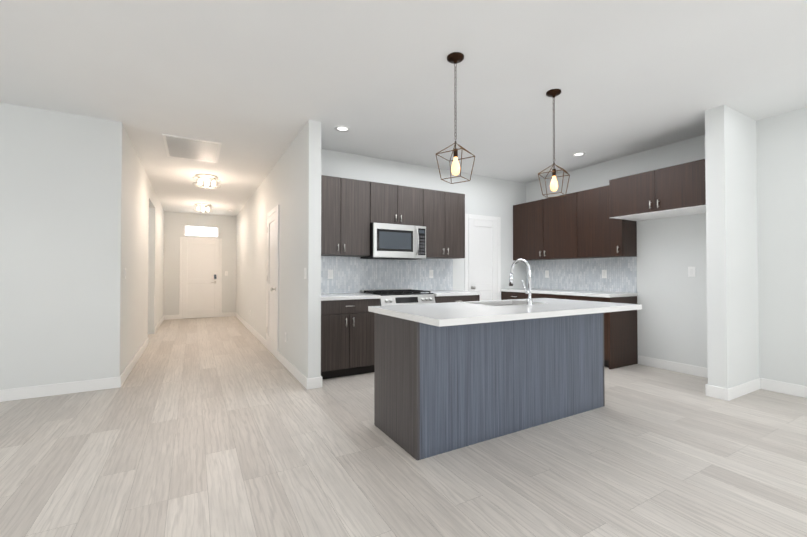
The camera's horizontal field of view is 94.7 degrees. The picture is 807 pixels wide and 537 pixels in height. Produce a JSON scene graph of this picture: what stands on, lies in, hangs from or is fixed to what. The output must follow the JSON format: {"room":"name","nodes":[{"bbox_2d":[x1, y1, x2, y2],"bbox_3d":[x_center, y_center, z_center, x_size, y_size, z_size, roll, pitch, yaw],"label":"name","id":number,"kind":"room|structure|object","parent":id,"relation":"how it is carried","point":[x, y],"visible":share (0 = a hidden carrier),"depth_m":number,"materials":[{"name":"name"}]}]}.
{"room":"kitchen","nodes":[
{"label":"kitchen","id":0,"kind":"room"},
{"bbox_2d":[0,102,103,389],"bbox_3d":[-4.880,-0.163,2.813,4.120,2.740,0.150,0,-1,-29],"label":"wall","id":1,"kind":"structure","parent":0,"point":[51,197],"depth_m":3.57,"materials":[{"name":"white paint"}]},
{"bbox_2d":[101,119,163,378],"bbox_3d":[-4.551,-0.113,6.571,0.150,2.740,6.370,0,-1,-29],"label":"wall","id":2,"kind":"structure","parent":0,"point":[133,245],"depth_m":4.19,"materials":[{"name":"paint"}]},
{"bbox_2d":[0,312,806,401],"bbox_3d":[-1.676,1.156,3.050,9.950,0.110,15.300,0,-1,-29],"label":"baseboard","id":3,"kind":"structure","parent":2,"relation":"attached to","point":[721,393],"depth_m":3.71,"materials":[{"name":"white wood"}]},
{"bbox_2d":[163,211,235,318],"bbox_3d":[-6.294,-0.077,9.330,4.070,2.740,0.150,0,-1,-29],"label":"wall","id":4,"kind":"structure","parent":0,"point":[175,223],"depth_m":9.67,"materials":[{"name":"paint"}]},
{"bbox_2d":[179,225,221,318],"bbox_3d":[-5.311,0.088,9.753,0.980,2.420,0.078,0,-1,-29],"label":"door","id":5,"kind":"structure","parent":4,"relation":"attached to","point":[200,283],"depth_m":9.77,"materials":[{"name":"white wood"}]},
{"bbox_2d":[236,120,320,377],"bbox_3d":[-2.724,-0.107,7.017,0.130,2.740,7.390,0,-1,-29],"label":"wall","id":6,"kind":"structure","parent":0,"point":[290,185],"depth_m":4.40,"materials":[{"name":"paint"}]},
{"bbox_2d":[266,205,278,359],"bbox_3d":[-1.951,0.187,5.423,0.088,2.110,0.880,0,-1,-29],"label":"door","id":7,"kind":"structure","parent":6,"relation":"attached to","point":[272,324],"depth_m":5.39,"materials":[{"name":"white wood"}]},
{"bbox_2d":[0,316,806,536],"bbox_3d":[-1.676,1.261,3.049,10.250,0.100,15.600,0,-1,-29],"label":"floor","id":8,"kind":"structure","parent":0,"point":[230,426],"depth_m":2.29,"materials":[{"name":"beige wood"}]},
{"bbox_2d":[321,298,380,379],"bbox_3d":[-0.760,0.791,4.443,0.766,0.876,0.617,0,-1,-29],"label":"base cabinet","id":9,"kind":"object","parent":8,"relation":"on","point":[347,334],"depth_m":4.17,"materials":[{"name":"brown wood"}]},
{"bbox_2d":[321,294,380,301],"bbox_3d":[-0.754,0.333,4.438,0.765,0.040,0.642,0,-1,-29],"label":"countertop","id":10,"kind":"structure","parent":9,"relation":"on","point":[324,297],"depth_m":4.17,"materials":[{"name":"white stone"}]},
{"bbox_2d":[360,289,435,305],"bbox_3d":[-0.067,0.756,4.792,0.772,0.955,0.674,0,-1,-29],"label":"range","id":11,"kind":"object","parent":8,"relation":"on","point":[398,296],"visible":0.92,"depth_m":4.62,"materials":[{"name":"silver metal"}]},
{"bbox_2d":[434,294,480,302],"bbox_3d":[0.577,0.801,5.198,0.736,0.876,0.617,0,-1,-29],"label":"base cabinet","id":12,"kind":"object","parent":8,"relation":"on","point":[460,297],"depth_m":4.95,"materials":[{"name":"brown wood"}]},
{"bbox_2d":[427,290,480,297],"bbox_3d":[0.584,0.343,5.194,0.737,0.040,0.642,0,-1,-29],"label":"countertop","id":13,"kind":"structure","parent":12,"relation":"on","point":[443,293],"depth_m":4.96,"materials":[{"name":"white stone"}]},
{"bbox_2d":[374,303,607,460],"bbox_3d":[0.766,0.774,3.093,1.940,0.875,0.664,0,-1,-29],"label":"kitchen island","id":14,"kind":"object","parent":8,"relation":"on","point":[449,376],"depth_m":2.65,"materials":[{"name":"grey wood"}]},
{"bbox_2d":[368,299,641,326],"bbox_3d":[0.841,0.314,2.967,2.020,0.039,0.960,0,-1,-29],"label":"island countertop","id":15,"kind":"structure","parent":14,"relation":"on","point":[434,314],"depth_m":2.63,"materials":[{"name":"white stone"}]},
{"bbox_2d":[501,292,527,299],"bbox_3d":[2.022,0.812,6.010,0.597,0.876,0.607,0,-1,-29],"label":"base cabinet","id":16,"kind":"object","parent":8,"relation":"on","point":[504,295],"depth_m":5.90,"materials":[{"name":"brown wood"}]},
{"bbox_2d":[531,292,563,298],"bbox_3d":[2.321,0.805,5.481,0.597,0.876,0.610,0,-1,-29],"label":"base cabinet","id":17,"kind":"object","parent":8,"relation":"on","point":[533,294],"depth_m":5.41,"materials":[{"name":"brown wood"}]},
{"bbox_2d":[564,296,637,368],"bbox_3d":[2.624,0.798,4.945,0.597,0.876,0.621,0,-1,-29],"label":"base cabinet","id":18,"kind":"object","parent":8,"relation":"on","point":[620,340],"depth_m":4.65,"materials":[{"name":"brown wood"}]},
{"bbox_2d":[500,288,637,295],"bbox_3d":[2.317,0.347,5.469,0.622,0.040,1.850,0,-1,-29],"label":"countertop","id":19,"kind":"structure","parent":18,"relation":"on","point":[547,292],"depth_m":5.08,"materials":[{"name":"white stone"}]},
{"bbox_2d":[0,0,806,215],"bbox_3d":[-1.676,-1.579,3.086,10.250,0.100,15.600,0,-1,-29],"label":"ceiling","id":20,"kind":"structure","parent":0,"point":[253,87],"depth_m":2.95,"materials":[{"name":"paint"}]},
{"bbox_2d":[162,134,221,162],"bbox_3d":[-2.667,-1.501,4.707,0.600,0.012,0.900,0,-1,-29],"label":"ceiling vent","id":21,"kind":"object","parent":20,"relation":"in","point":[190,148],"visible":0.98,"depth_m":4.64,"materials":[{"name":"white metal"}]},
{"bbox_2d":[193,203,212,211],"bbox_3d":[-4.563,-1.383,8.459,0.410,0.149,0.410,0,-1,-29],"label":"lamp","id":22,"kind":"object","parent":20,"relation":"attached to","point":[203,205],"visible":1,"depth_m":8.40,"materials":[{"name":"glass"}]},
{"bbox_2d":[192,174,220,187],"bbox_3d":[-3.186,-1.415,6.021,0.410,0.149,0.410,0,-1,-29],"label":"lamp","id":23,"kind":"object","parent":20,"relation":"attached to","point":[207,177],"visible":1,"depth_m":5.96,"materials":[{"name":"glass"}]},
{"bbox_2d":[334,126,349,131],"bbox_3d":[-0.662,-1.514,4.025,0.170,0.003,0.170,0,-1,-29],"label":"recessed light","id":24,"kind":"object","parent":20,"relation":"in","point":[342,128],"visible":1,"depth_m":4.02,"materials":[{"name":"white plastic"}]},
{"bbox_2d":[436,52,474,183],"bbox_3d":[0.377,-1.085,2.689,0.214,0.897,0.213,-1,-1,36],"label":"pendant light","id":25,"kind":"object","parent":20,"relation":"hanging from","point":[454,58],"visible":1,"depth_m":2.67,"materials":[{"name":"brown metal"}]},
{"bbox_2d":[538,89,569,197],"bbox_3d":[1.300,-1.078,3.210,0.214,0.897,0.213,-1,-1,36],"label":"pendant light","id":26,"kind":"object","parent":20,"relation":"hanging from","point":[553,93],"visible":1,"depth_m":3.20,"materials":[{"name":"brown metal"}]},
{"bbox_2d":[572,152,585,155],"bbox_3d":[2.308,-1.503,4.888,0.170,0.003,0.170,0,-1,-29],"label":"recessed light","id":27,"kind":"object","parent":20,"relation":"in","point":[579,154],"visible":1,"depth_m":4.89,"materials":[{"name":"white plastic"}]},
{"bbox_2d":[321,149,525,293],"bbox_3d":[0.469,-0.126,5.594,4.030,2.740,0.150,0,-1,-29],"label":"wall","id":28,"kind":"structure","parent":0,"point":[489,196],"depth_m":5.74,"materials":[{"name":"paint"}]},
{"bbox_2d":[321,175,372,256],"bbox_3d":[-0.831,-0.624,4.586,0.765,0.930,0.332,0,-1,-29],"label":"upper cabinet","id":29,"kind":"object","parent":28,"relation":"attached to","point":[352,210],"depth_m":4.47,"materials":[{"name":"brown wood"}]},
{"bbox_2d":[321,256,452,293],"bbox_3d":[-0.249,0.084,5.094,2.287,0.473,0.008,0,-1,-29],"label":"tile backsplash","id":30,"kind":"structure","parent":28,"relation":"attached to","point":[354,274],"depth_m":5.07,"materials":[{"name":"grey tile"}]},
{"bbox_2d":[328,270,332,278],"bbox_3d":[-0.924,0.072,4.702,0.072,0.117,0.009,0,-1,-29],"label":"electrical outlet","id":31,"kind":"object","parent":30,"relation":"attached to","point":[330,274],"visible":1,"depth_m":4.70,"materials":[{"name":"white plastic"}]},
{"bbox_2d":[429,270,432,277],"bbox_3d":[0.408,0.082,5.455,0.072,0.117,0.009,0,-1,-29],"label":"electrical outlet","id":32,"kind":"object","parent":30,"relation":"attached to","point":[430,273],"visible":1,"depth_m":5.45,"materials":[{"name":"white plastic"}]},
{"bbox_2d":[373,182,424,225],"bbox_3d":[-0.156,-0.824,4.970,0.781,0.520,0.332,0,-1,-29],"label":"upper cabinet","id":33,"kind":"object","parent":28,"relation":"attached to","point":[392,204],"depth_m":4.83,"materials":[{"name":"brown wood"}]},
{"bbox_2d":[360,223,425,259],"bbox_3d":[-0.120,-0.344,4.901,0.768,0.436,0.472,0,-1,-29],"label":"microwave","id":34,"kind":"object","parent":33,"relation":"attached to","point":[397,242],"visible":0.98,"depth_m":4.72,"materials":[{"name":"silver metal"}]},
{"bbox_2d":[425,189,464,258],"bbox_3d":[0.498,-0.615,5.337,0.718,0.930,0.332,0,-1,-29],"label":"upper cabinet","id":35,"kind":"object","parent":28,"relation":"attached to","point":[444,211],"depth_m":5.19,"materials":[{"name":"brown wood"}]},
{"bbox_2d":[464,214,500,300],"bbox_3d":[1.293,0.198,5.919,0.750,2.100,0.088,0,-1,-29],"label":"door","id":36,"kind":"structure","parent":28,"relation":"attached to","point":[482,266],"depth_m":5.96,"materials":[{"name":"white wood"}]},
{"bbox_2d":[526,107,806,385],"bbox_3d":[4.302,-0.163,2.752,0.150,2.740,8.870,0,-1,-29],"label":"wall","id":37,"kind":"structure","parent":0,"point":[672,313],"depth_m":4.19,"materials":[{"name":"paint"}]},
{"bbox_2d":[513,200,544,260],"bbox_3d":[2.144,-0.605,6.087,0.327,0.930,0.628,0,-1,-29],"label":"upper cabinet","id":38,"kind":"object","parent":37,"relation":"attached to","point":[526,216],"depth_m":6.00,"materials":[{"name":"brown wood"}]},
{"bbox_2d":[541,192,576,258],"bbox_3d":[2.441,-0.611,5.561,0.327,0.930,0.580,0,-1,-29],"label":"upper cabinet","id":39,"kind":"object","parent":37,"relation":"attached to","point":[558,214],"depth_m":5.48,"materials":[{"name":"brown wood"}]},
{"bbox_2d":[526,257,636,292],"bbox_3d":[2.581,0.091,5.633,0.008,0.473,1.835,0,-1,-29],"label":"tile backsplash","id":40,"kind":"structure","parent":37,"relation":"attached to","point":[585,274],"depth_m":5.44,"materials":[{"name":"grey tile"}]},
{"bbox_2d":[545,270,548,277],"bbox_3d":[2.336,0.090,6.049,0.009,0.117,0.072,0,-1,-29],"label":"electrical outlet","id":41,"kind":"object","parent":40,"relation":"attached to","point":[546,273],"visible":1,"depth_m":6.04,"materials":[{"name":"white plastic"}]},
{"bbox_2d":[602,270,606,277],"bbox_3d":[2.813,0.079,5.204,0.009,0.117,0.072,0,-1,-29],"label":"electrical outlet","id":42,"kind":"object","parent":40,"relation":"attached to","point":[604,273],"visible":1,"depth_m":5.20,"materials":[{"name":"white plastic"}]},
{"bbox_2d":[577,185,636,258],"bbox_3d":[2.739,-0.618,5.034,0.327,0.930,0.631,0,-1,-29],"label":"upper cabinet","id":43,"kind":"object","parent":37,"relation":"attached to","point":[599,222],"depth_m":4.93,"materials":[{"name":"brown wood"}]},
{"bbox_2d":[609,159,705,222],"bbox_3d":[3.032,-0.858,4.243,0.597,0.461,1.035,0,-1,-29],"label":"upper cabinet","id":44,"kind":"object","parent":37,"relation":"attached to","point":[676,190],"depth_m":4.08,"materials":[{"name":"brown wood"}]},
{"bbox_2d":[688,267,694,276],"bbox_3d":[3.335,0.037,4.299,0.009,0.117,0.072,0,-1,-29],"label":"outlet","id":45,"kind":"object","parent":37,"relation":"attached to","point":[691,271],"visible":1,"depth_m":4.30,"materials":[{"name":"white plastic"}]},
{"bbox_2d":[705,105,758,388],"bbox_3d":[3.265,-0.151,3.683,0.740,2.740,0.150,0,-1,-29],"label":"column","id":46,"kind":"structure","parent":0,"point":[732,252],"depth_m":3.54,"materials":[{"name":"paint"}]}
]}

